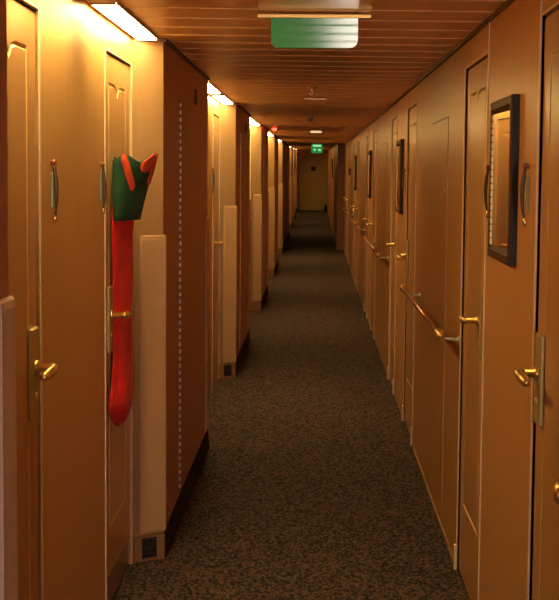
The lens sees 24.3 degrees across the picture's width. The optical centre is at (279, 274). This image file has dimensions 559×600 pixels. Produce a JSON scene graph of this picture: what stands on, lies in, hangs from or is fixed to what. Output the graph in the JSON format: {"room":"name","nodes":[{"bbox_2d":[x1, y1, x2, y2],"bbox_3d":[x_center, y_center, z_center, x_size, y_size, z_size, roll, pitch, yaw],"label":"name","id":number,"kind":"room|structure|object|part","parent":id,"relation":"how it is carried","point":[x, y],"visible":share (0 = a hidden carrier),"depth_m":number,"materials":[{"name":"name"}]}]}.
{"room":"ship interior","nodes":[
{"label":"ship interior","id":0,"kind":"room"},
{"bbox_2d":[0,0,297,599],"bbox_3d":[-0.150,-1.236,20.477,0.168,2.635,51.000,1,4,2],"label":"wall","id":1,"kind":"structure","parent":0,"point":[75,35],"depth_m":4.29,"materials":[{"name":"laminate"}]},
{"bbox_2d":[0,295,17,599],"bbox_3d":[-0.558,0.664,2.660,0.052,1.240,0.177,-1,4,-16],"label":"guard","id":2,"kind":"object","parent":1,"relation":"attached to","point":[8,394],"visible":0.96,"depth_m":2.60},
{"bbox_2d":[6,0,57,599],"bbox_3d":[-0.645,0.335,3.220,0.118,2.052,0.655,1,4,2],"label":"door","id":3,"kind":"structure","parent":1,"relation":"in","point":[22,121],"depth_m":3.38,"materials":[{"name":"laminate"}]},
{"bbox_3d":[-0.663,0.236,3.214,0.001,1.602,0.367,1,4,2],"label":"panel","id":4,"kind":"part","parent":3,"relation":"part of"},
{"bbox_3d":[-0.667,0.236,3.214,0.008,1.630,0.395,1,4,2],"label":"panel moulding","id":5,"kind":"part","parent":3,"relation":"part of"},
{"bbox_3d":[-0.666,0.335,3.221,0.024,2.052,0.655,1,4,2],"label":"frame","id":6,"kind":"part","parent":3,"relation":"part of","materials":[{"name":"brown wood"}]},
{"bbox_3d":[-0.650,0.260,3.438,0.014,0.240,0.080,1,4,2],"label":"lock plate","id":7,"kind":"part","parent":3,"relation":"part of","materials":[{"name":"brown metal"}]},
{"bbox_3d":[-0.615,0.249,3.388,0.068,0.041,0.136,1,4,2],"label":"handle","id":8,"kind":"part","parent":3,"relation":"part of","materials":[{"name":"gold metal"}]},
{"bbox_2d":[50,159,58,222],"bbox_3d":[-0.630,-0.235,3.654,0.022,0.180,0.034,1,4,2],"label":"sign","id":9,"kind":"object","parent":1,"relation":"attached to","point":[54,177],"visible":1,"depth_m":3.64,"materials":[{"name":"gold metal"}]},
{"bbox_3d":[-0.638,-0.239,3.659,0.006,0.100,0.024,1,4,2],"label":"plate","id":10,"kind":"part","parent":9,"relation":"part of","materials":[{"name":"metal"}]},
{"bbox_3d":[-0.632,-0.315,3.640,0.016,0.019,0.015,1,4,2],"label":"knob","id":11,"kind":"part","parent":9,"relation":"part of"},
{"bbox_2d":[100,162,106,213],"bbox_3d":[-0.607,-0.300,4.489,0.022,0.180,0.034,1,4,2],"label":"sign","id":12,"kind":"object","parent":1,"relation":"attached to","point":[103,187],"visible":1,"depth_m":4.48,"materials":[{"name":"gold metal"}]},
{"bbox_3d":[-0.615,-0.303,4.493,0.006,0.100,0.024,1,4,2],"label":"plate","id":13,"kind":"part","parent":12,"relation":"part of","materials":[{"name":"gold metal"}]},
{"bbox_2d":[104,47,132,599],"bbox_3d":[-0.598,0.202,4.952,0.118,2.052,0.680,1,4,2],"label":"door","id":14,"kind":"structure","parent":1,"relation":"in","point":[116,70],"depth_m":4.88,"materials":[{"name":"laminate"}]},
{"bbox_3d":[-0.616,0.161,4.714,0.014,0.240,0.080,1,4,2],"label":"lock plate","id":15,"kind":"part","parent":14,"relation":"part of","materials":[{"name":"brown metal"}]},
{"bbox_3d":[-0.616,0.103,4.945,0.001,1.602,0.392,1,4,2],"label":"panel","id":16,"kind":"part","parent":14,"relation":"part of","materials":[{"name":"brown wood"}]},
{"bbox_3d":[-0.620,0.103,4.945,0.008,1.630,0.420,1,4,2],"label":"panel moulding","id":17,"kind":"part","parent":14,"relation":"part of","materials":[{"name":"brown wood"}]},
{"bbox_3d":[-0.624,1.145,5.024,0.003,0.111,0.616,1,4,2],"label":"kick plate","id":18,"kind":"part","parent":14,"relation":"part of","materials":[{"name":"brown wood"}]},
{"bbox_3d":[-0.577,0.143,4.760,0.068,0.041,0.136,1,4,2],"label":"handle","id":19,"kind":"part","parent":14,"relation":"part of","materials":[{"name":"gold metal"}]},
{"bbox_2d":[109,152,157,426],"bbox_3d":[-0.539,0.057,4.822,0.163,1.026,0.351,1,4,2],"label":"stocking","id":20,"kind":"object","parent":14,"relation":"hanging from","point":[131,178],"visible":1,"depth_m":4.78,"materials":[{"name":"red fabric"}]},
{"bbox_3d":[-0.580,0.158,4.822,0.058,0.822,0.335,1,4,2],"label":"leg","id":21,"kind":"part","parent":20,"relation":"part of","materials":[{"name":"red fabric"}]},
{"bbox_2d":[142,537,156,558],"bbox_3d":[-0.539,1.132,5.393,0.068,0.086,0.008,-2,5,-31],"label":"air vent","id":22,"kind":"object","parent":1,"relation":"attached to","point":[149,545],"visible":1,"depth_m":5.39,"materials":[{"name":"plastic"}]},
{"bbox_2d":[140,235,166,534],"bbox_3d":[-0.512,0.455,5.368,0.136,1.240,0.038,-4,6,-44],"label":"guard","id":23,"kind":"object","parent":1,"relation":"attached to","point":[153,248],"visible":1,"depth_m":5.35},
{"bbox_2d":[178,89,201,494],"bbox_3d":[-0.444,0.020,6.575,0.016,1.925,1.180,1,4,2],"label":"door","id":24,"kind":"structure","parent":1,"relation":"in","point":[190,118],"depth_m":6.49,"materials":[{"name":"laminate"}]},
{"bbox_3d":[-0.428,-0.912,6.667,0.008,0.080,0.025,1,4,2],"label":"closer plate","id":25,"kind":"part","parent":24,"relation":"part of","materials":[{"name":"black metal"}]},
{"bbox_2d":[205,217,209,431],"bbox_3d":[-0.424,0.284,7.558,0.052,1.240,0.177,-1,4,-16],"label":"guard","id":26,"kind":"object","parent":1,"relation":"attached to","point":[207,218],"visible":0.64,"depth_m":7.49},
{"bbox_2d":[212,168,214,192],"bbox_3d":[-0.475,-0.677,9.322,0.022,0.180,0.034,1,4,2],"label":"sign","id":27,"kind":"object","parent":1,"relation":"attached to","point":[213,176],"visible":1,"depth_m":9.31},
{"bbox_2d":[133,209,296,562],"bbox_3d":[-0.122,-0.207,20.553,0.132,0.533,51.000,1,4,2],"label":"baseboard","id":28,"kind":"structure","parent":1,"relation":"attached to","point":[174,521],"depth_m":6.44,"materials":[{"name":"wood"}]},
{"bbox_2d":[212,112,223,392],"bbox_3d":[-0.466,-0.177,9.786,0.118,2.052,0.680,1,4,2],"label":"door","id":29,"kind":"structure","parent":1,"relation":"in","point":[216,242],"depth_m":9.86,"materials":[{"name":"laminate"}]},
{"bbox_3d":[-0.483,-0.218,9.547,0.014,0.240,0.080,1,4,2],"label":"lock plate","id":30,"kind":"part","parent":29,"relation":"part of","materials":[{"name":"brown metal"}]},
{"bbox_3d":[-0.484,-0.276,9.779,0.001,1.602,0.392,1,4,2],"label":"panel","id":31,"kind":"part","parent":29,"relation":"part of","materials":[{"name":"brown wood"}]},
{"bbox_3d":[-0.488,-0.276,9.779,0.008,1.630,0.420,1,4,2],"label":"panel moulding","id":32,"kind":"part","parent":29,"relation":"part of","materials":[{"name":"brown wood"}]},
{"bbox_3d":[-0.487,-0.177,9.786,0.024,2.052,0.680,1,4,2],"label":"frame","id":33,"kind":"part","parent":29,"relation":"part of","materials":[{"name":"brown wood"}]},
{"bbox_3d":[-0.445,-0.236,9.593,0.068,0.041,0.136,1,4,2],"label":"handle","id":34,"kind":"part","parent":29,"relation":"part of","materials":[{"name":"gold metal"}]},
{"bbox_2d":[224,365,231,375],"bbox_3d":[-0.407,0.752,10.227,0.068,0.086,0.008,-2,5,-31],"label":"air vent","id":35,"kind":"object","parent":1,"relation":"attached to","point":[227,368],"visible":1,"depth_m":10.22,"materials":[{"name":"plastic"}]},
{"bbox_2d":[163,38,295,148],"bbox_3d":[-0.052,-2.301,20.394,0.012,0.437,51.000,1,4,2],"label":"trim","id":36,"kind":"structure","parent":1,"relation":"attached to","point":[166,41],"depth_m":6.38,"materials":[{"name":"brown wood"}]},
{"bbox_2d":[223,205,236,363],"bbox_3d":[-0.380,0.075,10.201,0.136,1.240,0.038,-4,6,-44],"label":"guard","id":37,"kind":"object","parent":1,"relation":"attached to","point":[229,212],"visible":1,"depth_m":10.19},
{"bbox_2d":[239,124,247,350],"bbox_3d":[-0.312,-0.362,11.408,0.016,1.925,1.180,1,4,2],"label":"door","id":38,"kind":"structure","parent":1,"relation":"in","point":[243,138],"depth_m":11.34,"materials":[{"name":"laminate"}]},
{"bbox_2d":[248,199,250,329],"bbox_3d":[-0.292,-0.099,12.391,0.052,1.240,0.177,-1,4,-16],"label":"guard","id":39,"kind":"object","parent":1,"relation":"attached to","point":[249,199],"visible":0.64,"depth_m":12.32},
{"bbox_2d":[249,134,253,219],"bbox_3d":[-0.333,-0.565,14.618,0.118,2.052,0.680,1,4,2],"label":"door","id":40,"kind":"structure","parent":1,"relation":"in","point":[250,134],"depth_m":14.89,"materials":[{"name":"laminate"}]},
{"bbox_3d":[-0.354,-0.565,14.619,0.024,2.052,0.680,1,4,2],"label":"frame","id":41,"kind":"part","parent":40,"relation":"part of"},
{"bbox_2d":[252,194,261,301],"bbox_3d":[-0.248,-0.313,15.034,0.136,1.240,0.038,-4,6,-44],"label":"guard","id":42,"kind":"object","parent":1,"relation":"attached to","point":[257,198],"visible":1,"depth_m":15.02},
{"bbox_2d":[262,138,266,295],"bbox_3d":[-0.179,-0.753,16.240,0.016,1.925,1.180,1,4,2],"label":"door","id":43,"kind":"structure","parent":1,"relation":"in","point":[264,145],"depth_m":16.19,"materials":[{"name":"laminate"}]},
{"bbox_2d":[267,191,268,284],"bbox_3d":[-0.160,-0.492,17.224,0.052,1.240,0.177,-1,4,-16],"label":"guard","id":44,"kind":"object","parent":1,"relation":"attached to","point":[268,191],"visible":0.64,"depth_m":17.14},
{"bbox_2d":[268,188,274,268],"bbox_3d":[-0.116,-0.712,19.866,0.136,1.240,0.038,-4,6,-44],"label":"guard","id":45,"kind":"object","parent":1,"relation":"attached to","point":[271,246],"visible":0.92,"depth_m":19.86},
{"bbox_2d":[278,183,282,248],"bbox_3d":[0.017,-1.119,24.697,0.136,1.240,0.038,-4,6,-44],"label":"guard","id":46,"kind":"object","parent":1,"relation":"attached to","point":[280,185],"visible":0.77,"depth_m":24.69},
{"bbox_2d":[289,177,291,223],"bbox_3d":[0.282,-1.962,34.358,0.136,1.240,0.038,-4,6,-44],"label":"guard","id":47,"kind":"object","parent":1,"relation":"attached to","point":[290,178],"visible":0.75,"depth_m":34.35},
{"bbox_2d":[293,175,294,215],"bbox_3d":[0.414,-2.398,39.187,0.136,1.240,0.038,-4,6,-44],"label":"guard","id":48,"kind":"object","parent":1,"relation":"attached to","point":[293,175],"visible":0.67,"depth_m":39.19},
{"bbox_2d":[295,173,296,208],"bbox_3d":[0.547,-2.843,44.015,0.136,1.240,0.038,-4,6,-44],"label":"guard","id":49,"kind":"object","parent":1,"relation":"attached to","point":[295,173],"visible":0.75,"depth_m":44.01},
{"bbox_2d":[112,210,469,599],"bbox_3d":[0.472,-0.157,20.541,1.550,0.423,51.000,1,4,2],"label":"floor","id":50,"kind":"structure","parent":0,"point":[310,484],"depth_m":6.95,"materials":[{"name":"carpet"}]},
{"bbox_2d":[85,0,506,149],"bbox_3d":[0.487,-2.296,20.319,1.550,0.448,51.240,1,4,2],"label":"ceiling","id":51,"kind":"structure","parent":0,"point":[402,40],"depth_m":5.84,"materials":[{"name":"laminate"}]},
{"bbox_2d":[87,0,157,40],"bbox_3d":[-0.549,-0.902,4.566,0.092,0.020,1.318,1,4,2],"label":"recessed light","id":52,"kind":"object","parent":51,"relation":"in","point":[113,10],"visible":1,"depth_m":4.52,"materials":[{"name":"white plastic"}]},
{"bbox_3d":[-0.564,-0.864,4.023,0.088,0.011,0.229,1,4,2],"label":"joint plate","id":53,"kind":"part","parent":52,"relation":"part of","materials":[{"name":"brown metal"}]},
{"bbox_2d":[208,81,220,93],"bbox_3d":[-0.449,-1.188,8.241,0.092,0.021,0.993,1,5,2],"label":"recessed light","id":54,"kind":"object","parent":51,"relation":"in","point":[212,89],"visible":0.56,"depth_m":8.31,"materials":[{"name":"white plastic"}]},
{"bbox_2d":[211,92,233,103],"bbox_3d":[-0.417,-1.280,9.399,0.092,0.021,1.318,1,5,2],"label":"recessed light","id":55,"kind":"object","parent":51,"relation":"in","point":[222,97],"visible":0.86,"depth_m":9.34,"materials":[{"name":"white plastic"}]},
{"bbox_2d":[213,96,232,103],"bbox_3d":[-0.414,-1.288,9.512,0.077,0.017,1.073,1,5,2],"label":"diffuser","id":56,"kind":"object","parent":55,"relation":"attached to","point":[223,99],"depth_m":9.49,"materials":[{"name":"white plastic"}]},
{"bbox_2d":[250,121,259,125],"bbox_3d":[-0.285,-1.667,14.232,0.092,0.020,1.318,1,5,2],"label":"recessed light","id":57,"kind":"object","parent":51,"relation":"in","point":[254,123],"visible":0.6,"depth_m":14.22,"materials":[{"name":"white plastic"}]},
{"bbox_2d":[305,116,313,121],"bbox_3d":[0.290,-1.490,12.420,0.089,0.062,0.089,1,4,2],"label":"smoke detector","id":58,"kind":"object","parent":51,"relation":"attached to","point":[308,118],"visible":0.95,"depth_m":12.39,"materials":[{"name":"brown plastic"}]},
{"bbox_2d":[307,87,316,94],"bbox_3d":[0.205,-1.161,8.133,0.064,0.065,0.064,1,4,2],"label":"sprinkler","id":59,"kind":"object","parent":51,"relation":"attached to","point":[311,88],"visible":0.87,"depth_m":8.12,"materials":[{"name":"brown metal"}]},
{"bbox_2d":[257,12,371,47],"bbox_3d":[0.117,-0.833,4.368,0.382,0.138,0.020,1,4,2],"label":"exit sign","id":60,"kind":"object","parent":51,"relation":"hanging from","point":[287,30],"visible":0.89,"depth_m":4.36,"materials":[{"name":"green plastic"}]},
{"bbox_3d":[0.117,-0.813,4.370,0.292,0.099,0.010,1,4,2],"label":"panel","id":61,"kind":"part","parent":60,"relation":"part of","materials":[{"name":"green plastic"}]},
{"bbox_2d":[304,97,326,99],"bbox_3d":[0.254,-1.251,9.178,0.161,0.036,0.024,1,4,2],"label":"ceiling bar","id":62,"kind":"object","parent":51,"relation":"attached to","point":[307,98],"visible":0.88,"depth_m":9.17,"materials":[{"name":"brown metal"}]},
{"bbox_2d":[311,143,322,152],"bbox_3d":[0.775,-2.621,26.868,0.230,0.204,0.032,1,4,2],"label":"exit sign","id":63,"kind":"object","parent":51,"relation":"hanging from","point":[315,147],"visible":1,"depth_m":26.86,"materials":[{"name":"green plastic"}]},
{"bbox_2d":[297,149,327,210],"bbox_3d":[1.177,-3.416,45.858,1.550,2.330,0.001,1,4,2],"label":"wall","id":64,"kind":"structure","parent":0,"point":[302,162],"depth_m":45.86,"materials":[{"name":"laminate"}]},
{"bbox_2d":[307,153,326,209],"bbox_3d":[1.327,-3.292,45.825,0.695,2.030,0.072,1,4,2],"label":"door","id":65,"kind":"structure","parent":64,"relation":"in","point":[317,179],"depth_m":45.84,"materials":[{"name":"laminate"}]},
{"bbox_2d":[328,0,558,599],"bbox_3d":[1.105,-1.219,20.444,0.189,2.626,51.000,1,4,2],"label":"wall","id":66,"kind":"structure","parent":0,"point":[514,33],"depth_m":4.94,"materials":[{"name":"laminate"}]},
{"bbox_2d":[331,151,334,237],"bbox_3d":[1.276,-1.908,30.670,0.118,2.042,0.760,1,4,2],"label":"door","id":67,"kind":"structure","parent":66,"relation":"in","point":[334,151],"depth_m":30.94,"materials":[{"name":"laminate"}]},
{"bbox_3d":[1.297,-1.907,30.669,0.024,2.042,0.740,1,4,2],"label":"frame","id":68,"kind":"part","parent":67,"relation":"part of","materials":[{"name":"brown wood"}]},
{"bbox_2d":[343,148,346,256],"bbox_3d":[1.246,-1.376,24.534,0.118,2.042,0.735,1,4,2],"label":"door","id":69,"kind":"structure","parent":66,"relation":"in","point":[346,148],"depth_m":24.80,"materials":[{"name":"laminate"}]},
{"bbox_3d":[1.268,-1.375,24.533,0.024,2.042,0.715,1,4,2],"label":"frame","id":70,"kind":"part","parent":69,"relation":"part of","materials":[{"name":"brown wood"}]},
{"bbox_2d":[344,146,349,263],"bbox_3d":[1.198,-1.227,22.781,0.118,2.042,0.795,1,4,2],"label":"door","id":71,"kind":"structure","parent":66,"relation":"in","point":[349,146],"depth_m":23.02,"materials":[{"name":"laminate"}]},
{"bbox_3d":[1.220,-1.226,22.780,0.024,2.042,0.775,1,4,2],"label":"frame","id":72,"kind":"part","parent":71,"relation":"part of","materials":[{"name":"brown wood"}]},
{"bbox_3d":[1.218,-1.325,22.773,0.001,1.592,0.487,1,4,2],"label":"panel","id":73,"kind":"part","parent":71,"relation":"part of","materials":[{"name":"brown wood"}]},
{"bbox_2d":[350,143,355,279],"bbox_3d":[1.112,-0.962,19.623,0.118,2.042,0.735,1,4,2],"label":"door","id":74,"kind":"structure","parent":66,"relation":"in","point":[353,206],"depth_m":19.88,"materials":[{"name":"laminate"}]},
{"bbox_3d":[1.133,-0.961,19.622,0.024,2.042,0.715,1,4,2],"label":"frame","id":75,"kind":"part","parent":74,"relation":"part of","materials":[{"name":"brown wood"}]},
{"bbox_2d":[354,155,356,189],"bbox_3d":[1.094,-1.473,18.760,0.026,0.500,0.450,1,4,2],"label":"wall mirror","id":76,"kind":"object","parent":66,"relation":"attached to","point":[355,156],"visible":1,"depth_m":18.54,"materials":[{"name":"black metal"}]},
{"bbox_2d":[352,140,359,290],"bbox_3d":[1.064,-0.816,17.869,0.118,2.042,0.795,1,4,2],"label":"door","id":77,"kind":"structure","parent":66,"relation":"in","point":[358,147],"depth_m":18.07,"materials":[{"name":"laminate"}]},
{"bbox_3d":[1.084,-0.915,17.861,0.001,1.592,0.487,1,4,2],"label":"panel","id":78,"kind":"part","parent":77,"relation":"part of","materials":[{"name":"brown wood"}]},
{"bbox_3d":[1.085,-0.816,17.869,0.024,2.042,0.775,1,4,2],"label":"frame","id":79,"kind":"part","parent":77,"relation":"part of","materials":[{"name":"brown wood"}]},
{"bbox_2d":[350,218,364,230],"bbox_3d":[0.980,-0.642,16.398,0.112,0.071,2.412,1,5,2],"label":"handrail","id":80,"kind":"object","parent":66,"relation":"attached to","point":[351,219],"visible":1,"depth_m":15.72,"materials":[{"name":"brown wood"}]},
{"bbox_2d":[361,134,369,317],"bbox_3d":[0.978,-0.557,14.711,0.118,2.042,0.735,1,4,2],"label":"door","id":81,"kind":"structure","parent":66,"relation":"in","point":[367,144],"depth_m":14.91,"materials":[{"name":"laminate"}]},
{"bbox_3d":[0.999,-0.557,14.710,0.024,2.042,0.715,1,4,2],"label":"frame","id":82,"kind":"part","parent":81,"relation":"part of","materials":[{"name":"brown wood"}]},
{"bbox_3d":[0.997,-0.656,14.703,0.001,1.592,0.427,1,4,2],"label":"panel","id":83,"kind":"part","parent":81,"relation":"part of","materials":[{"name":"brown wood"}]},
{"bbox_2d":[367,151,371,197],"bbox_3d":[0.960,-1.070,13.848,0.026,0.500,0.450,1,4,2],"label":"wall mirror","id":84,"kind":"object","parent":66,"relation":"attached to","point":[369,188],"visible":0.92,"depth_m":13.63,"materials":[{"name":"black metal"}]},
{"bbox_2d":[368,155,368,193],"bbox_3d":[0.961,-1.070,13.848,0.019,0.418,0.392,1,4,2],"label":"mirror glass","id":85,"kind":"object","parent":84,"relation":"attached to","point":[368,155],"depth_m":13.99,"materials":[{"name":"brown mirror"}]},
{"bbox_2d":[366,129,376,338],"bbox_3d":[0.929,-0.415,12.957,0.118,2.042,0.795,1,4,2],"label":"door","id":86,"kind":"structure","parent":66,"relation":"in","point":[373,224],"depth_m":13.11,"materials":[{"name":"laminate"}]},
{"bbox_3d":[0.950,-0.500,13.234,0.014,0.240,0.080,1,4,2],"label":"lock plate","id":87,"kind":"part","parent":86,"relation":"part of","materials":[{"name":"brown metal"}]},
{"bbox_3d":[0.951,-0.415,12.957,0.024,2.042,0.775,1,4,2],"label":"frame","id":88,"kind":"part","parent":86,"relation":"part of","materials":[{"name":"brown wood"}]},
{"bbox_3d":[0.949,-0.514,12.950,0.001,1.592,0.487,1,4,2],"label":"panel","id":89,"kind":"part","parent":86,"relation":"part of","materials":[{"name":"brown wood"}]},
{"bbox_2d":[364,237,388,258],"bbox_3d":[0.846,-0.245,11.500,0.112,0.070,2.442,1,5,2],"label":"handrail","id":90,"kind":"object","parent":66,"relation":"attached to","point":[377,254],"visible":1,"depth_m":10.84,"materials":[{"name":"brown metal"}]},
{"bbox_3d":[0.815,-0.256,11.500,0.028,0.027,2.390,1,5,2],"label":"rail","id":91,"kind":"part","parent":90,"relation":"part of","materials":[{"name":"brown wood"}]},
{"bbox_3d":[0.783,-0.160,10.307,0.050,0.050,0.046,1,5,2],"label":"knob","id":92,"kind":"part","parent":90,"relation":"part of","materials":[{"name":"brown wood"}]},
{"bbox_2d":[380,142,387,352],"bbox_3d":[0.890,-0.254,11.162,0.014,1.747,0.792,1,4,2],"label":"door","id":93,"kind":"structure","parent":66,"relation":"in","point":[384,146],"depth_m":11.11,"materials":[{"name":"laminate"}]},
{"bbox_2d":[385,115,397,393],"bbox_3d":[0.843,-0.163,9.799,0.118,2.042,0.735,1,4,2],"label":"door","id":94,"kind":"structure","parent":66,"relation":"in","point":[394,137],"depth_m":9.93,"materials":[{"name":"laminate"}]},
{"bbox_3d":[0.863,-0.261,9.791,0.001,1.592,0.427,1,4,2],"label":"panel","id":95,"kind":"part","parent":94,"relation":"part of","materials":[{"name":"brown wood"}]},
{"bbox_3d":[0.867,-0.261,9.791,0.008,1.620,0.455,1,4,2],"label":"panel moulding","id":96,"kind":"part","parent":94,"relation":"part of","materials":[{"name":"brown wood"}]},
{"bbox_3d":[0.849,-0.207,9.542,0.014,0.240,0.080,1,4,2],"label":"lock plate","id":97,"kind":"part","parent":94,"relation":"part of","materials":[{"name":"brown metal"}]},
{"bbox_2d":[395,139,403,213],"bbox_3d":[0.825,-0.677,8.935,0.026,0.500,0.450,1,4,2],"label":"wall mirror","id":98,"kind":"object","parent":66,"relation":"attached to","point":[400,143],"visible":0.99,"depth_m":8.81,"materials":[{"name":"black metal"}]},
{"bbox_2d":[396,146,399,206],"bbox_3d":[0.827,-0.677,8.935,0.019,0.418,0.392,1,4,2],"label":"mirror glass","id":99,"kind":"object","parent":98,"relation":"attached to","point":[397,147],"depth_m":9.04,"materials":[{"name":"brown mirror"}]},
{"bbox_2d":[402,169,405,195],"bbox_3d":[0.816,-0.605,8.531,0.022,0.180,0.034,1,4,2],"label":"sign","id":100,"kind":"object","parent":66,"relation":"attached to","point":[404,170],"visible":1,"depth_m":8.53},
{"bbox_2d":[396,101,417,445],"bbox_3d":[0.795,-0.024,8.045,0.118,2.042,0.795,1,4,2],"label":"door","id":101,"kind":"structure","parent":66,"relation":"in","point":[409,255],"depth_m":8.12,"materials":[{"name":"laminate"}]},
{"bbox_3d":[0.777,-0.120,8.273,0.068,0.041,0.136,1,4,2],"label":"handle","id":102,"kind":"part","parent":101,"relation":"part of","materials":[{"name":"gold metal"}]},
{"bbox_3d":[0.815,-0.109,8.321,0.014,0.240,0.080,1,4,2],"label":"lock plate","id":103,"kind":"part","parent":101,"relation":"part of","materials":[{"name":"brown metal"}]},
{"bbox_3d":[0.816,-0.024,8.044,0.024,2.042,0.775,1,4,2],"label":"frame","id":104,"kind":"part","parent":101,"relation":"part of","materials":[{"name":"brown wood"}]},
{"bbox_3d":[0.819,-0.123,8.037,0.008,1.620,0.515,1,4,2],"label":"panel moulding","id":105,"kind":"part","parent":101,"relation":"part of","materials":[{"name":"brown wood"}]},
{"bbox_3d":[0.815,-0.123,8.037,0.001,1.592,0.487,1,4,2],"label":"panel","id":106,"kind":"part","parent":101,"relation":"part of","materials":[{"name":"brown wood"}]},
{"bbox_2d":[328,0,514,149],"bbox_3d":[1.082,-2.280,20.364,0.151,0.438,51.000,1,4,2],"label":"trim","id":107,"kind":"structure","parent":66,"relation":"attached to","point":[507,3],"depth_m":5.47,"materials":[{"name":"brown wood"}]},
{"bbox_2d":[399,284,458,342],"bbox_3d":[0.703,0.167,6.279,0.112,0.070,2.182,1,4,2],"label":"handrail","id":108,"kind":"object","parent":66,"relation":"attached to","point":[439,334],"visible":1,"depth_m":5.74,"materials":[{"name":"brown wood"}]},
{"bbox_3d":[0.702,0.074,7.343,0.050,0.050,0.046,1,4,2],"label":"knob","id":109,"kind":"part","parent":108,"relation":"part of","materials":[{"name":"brown wood"}]},
{"bbox_3d":[0.672,0.157,6.279,0.028,0.027,2.130,1,4,2],"label":"rail","id":110,"kind":"part","parent":108,"relation":"part of","materials":[{"name":"brown wood"}]},
{"bbox_3d":[0.643,0.239,5.214,0.050,0.050,0.046,1,4,2],"label":"knob","id":111,"kind":"part","parent":108,"relation":"part of","materials":[{"name":"gold metal"}]},
{"bbox_2d":[413,447,452,560],"bbox_3d":[0.730,1.174,5.601,0.004,0.021,4.070,1,4,2],"label":"baseboard","id":112,"kind":"structure","parent":66,"relation":"attached to","point":[413,447],"depth_m":6.25,"materials":[{"name":"brown wood"}]},
{"bbox_2d":[427,116,448,500],"bbox_3d":[0.756,0.134,6.250,0.014,1.747,0.792,1,4,2],"label":"door","id":113,"kind":"structure","parent":66,"relation":"in","point":[440,129],"depth_m":6.19,"materials":[{"name":"laminate"}]},
{"bbox_2d":[355,0,541,142],"bbox_3d":[0.907,-1.365,11.311,0.004,0.177,15.831,1,4,2],"label":"trim","id":114,"kind":"structure","parent":66,"relation":"attached to","point":[541,0],"depth_m":4.46,"materials":[{"name":"brown wood"}]},
{"bbox_2d":[453,51,489,599],"bbox_3d":[0.709,0.222,4.886,0.118,2.042,0.735,1,4,2],"label":"door","id":115,"kind":"structure","parent":66,"relation":"in","point":[476,98],"depth_m":4.90,"materials":[{"name":"laminate"}]},
{"bbox_3d":[0.679,0.159,4.677,0.068,0.041,0.136,1,4,2],"label":"handle","id":116,"kind":"part","parent":115,"relation":"part of","materials":[{"name":"gold metal"}]},
{"bbox_3d":[0.729,0.124,4.878,0.001,1.592,0.427,1,4,2],"label":"panel","id":117,"kind":"part","parent":115,"relation":"part of","materials":[{"name":"brown wood"}]},
{"bbox_3d":[0.733,0.124,4.878,0.008,1.620,0.455,1,4,2],"label":"panel moulding","id":118,"kind":"part","parent":115,"relation":"part of","materials":[{"name":"brown wood"}]},
{"bbox_3d":[0.714,0.177,4.629,0.014,0.240,0.080,1,4,2],"label":"lock plate","id":119,"kind":"part","parent":115,"relation":"part of","materials":[{"name":"brown metal"}]},
{"bbox_2d":[483,165,488,217],"bbox_3d":[0.703,-0.283,4.401,0.022,0.180,0.034,1,4,2],"label":"sign","id":120,"kind":"object","parent":66,"relation":"attached to","point":[487,166],"visible":0.73,"depth_m":4.40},
{"bbox_2d":[488,94,519,265],"bbox_3d":[0.691,-0.294,4.022,0.026,0.500,0.450,1,4,2],"label":"wall mirror","id":121,"kind":"object","parent":66,"relation":"attached to","point":[504,112],"visible":1,"depth_m":3.99,"materials":[{"name":"glass"},{"name":"dark wood"}]},
{"bbox_2d":[491,111,509,248],"bbox_3d":[0.693,-0.294,4.022,0.019,0.418,0.392,1,4,2],"label":"mirror glass","id":122,"kind":"object","parent":121,"relation":"attached to","point":[500,120],"depth_m":4.07,"materials":[{"name":"brown mirror"}]},
{"bbox_2d":[520,163,529,226],"bbox_3d":[0.681,-0.222,3.618,0.022,0.180,0.034,1,4,2],"label":"sign","id":123,"kind":"object","parent":66,"relation":"attached to","point":[525,165],"visible":1,"depth_m":3.62,"materials":[{"name":"metal"}]},
{"bbox_3d":[0.685,-0.303,3.620,0.016,0.019,0.015,1,4,2],"label":"knob","id":124,"kind":"part","parent":123,"relation":"part of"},
{"bbox_3d":[0.689,-0.225,3.613,0.006,0.100,0.024,1,4,2],"label":"plate","id":125,"kind":"part","parent":123,"relation":"part of","materials":[{"name":"metal"}]},
{"bbox_2d":[514,1,558,599],"bbox_3d":[0.661,0.357,3.131,0.118,2.042,0.795,1,4,2],"label":"door","id":126,"kind":"structure","parent":66,"relation":"in","point":[544,382],"depth_m":3.35,"materials":[{"name":"laminate"}]},
{"bbox_3d":[0.643,0.261,3.360,0.068,0.041,0.136,1,4,2],"label":"handle","id":127,"kind":"part","parent":126,"relation":"part of","materials":[{"name":"gold metal"}]},
{"bbox_3d":[0.681,0.272,3.408,0.014,0.240,0.080,1,4,2],"label":"lock plate","id":128,"kind":"part","parent":126,"relation":"part of","materials":[{"name":"brown metal"}]},
{"bbox_3d":[0.685,0.259,3.123,0.008,1.620,0.515,1,4,2],"label":"panel moulding","id":129,"kind":"part","parent":126,"relation":"part of","materials":[{"name":"brown wood"}]},
{"bbox_3d":[0.681,0.259,3.123,0.001,1.592,0.487,1,4,2],"label":"panel","id":130,"kind":"part","parent":126,"relation":"part of","materials":[{"name":"brown wood"}]},
{"bbox_2d":[551,482,558,504],"bbox_3d":[0.573,0.533,1.522,0.112,0.070,2.237,1,4,2],"label":"door handle","id":131,"kind":"object","parent":66,"relation":"attached to","point":[555,490],"visible":1,"depth_m":2.60,"materials":[{"name":"gold metal"}]}
]}

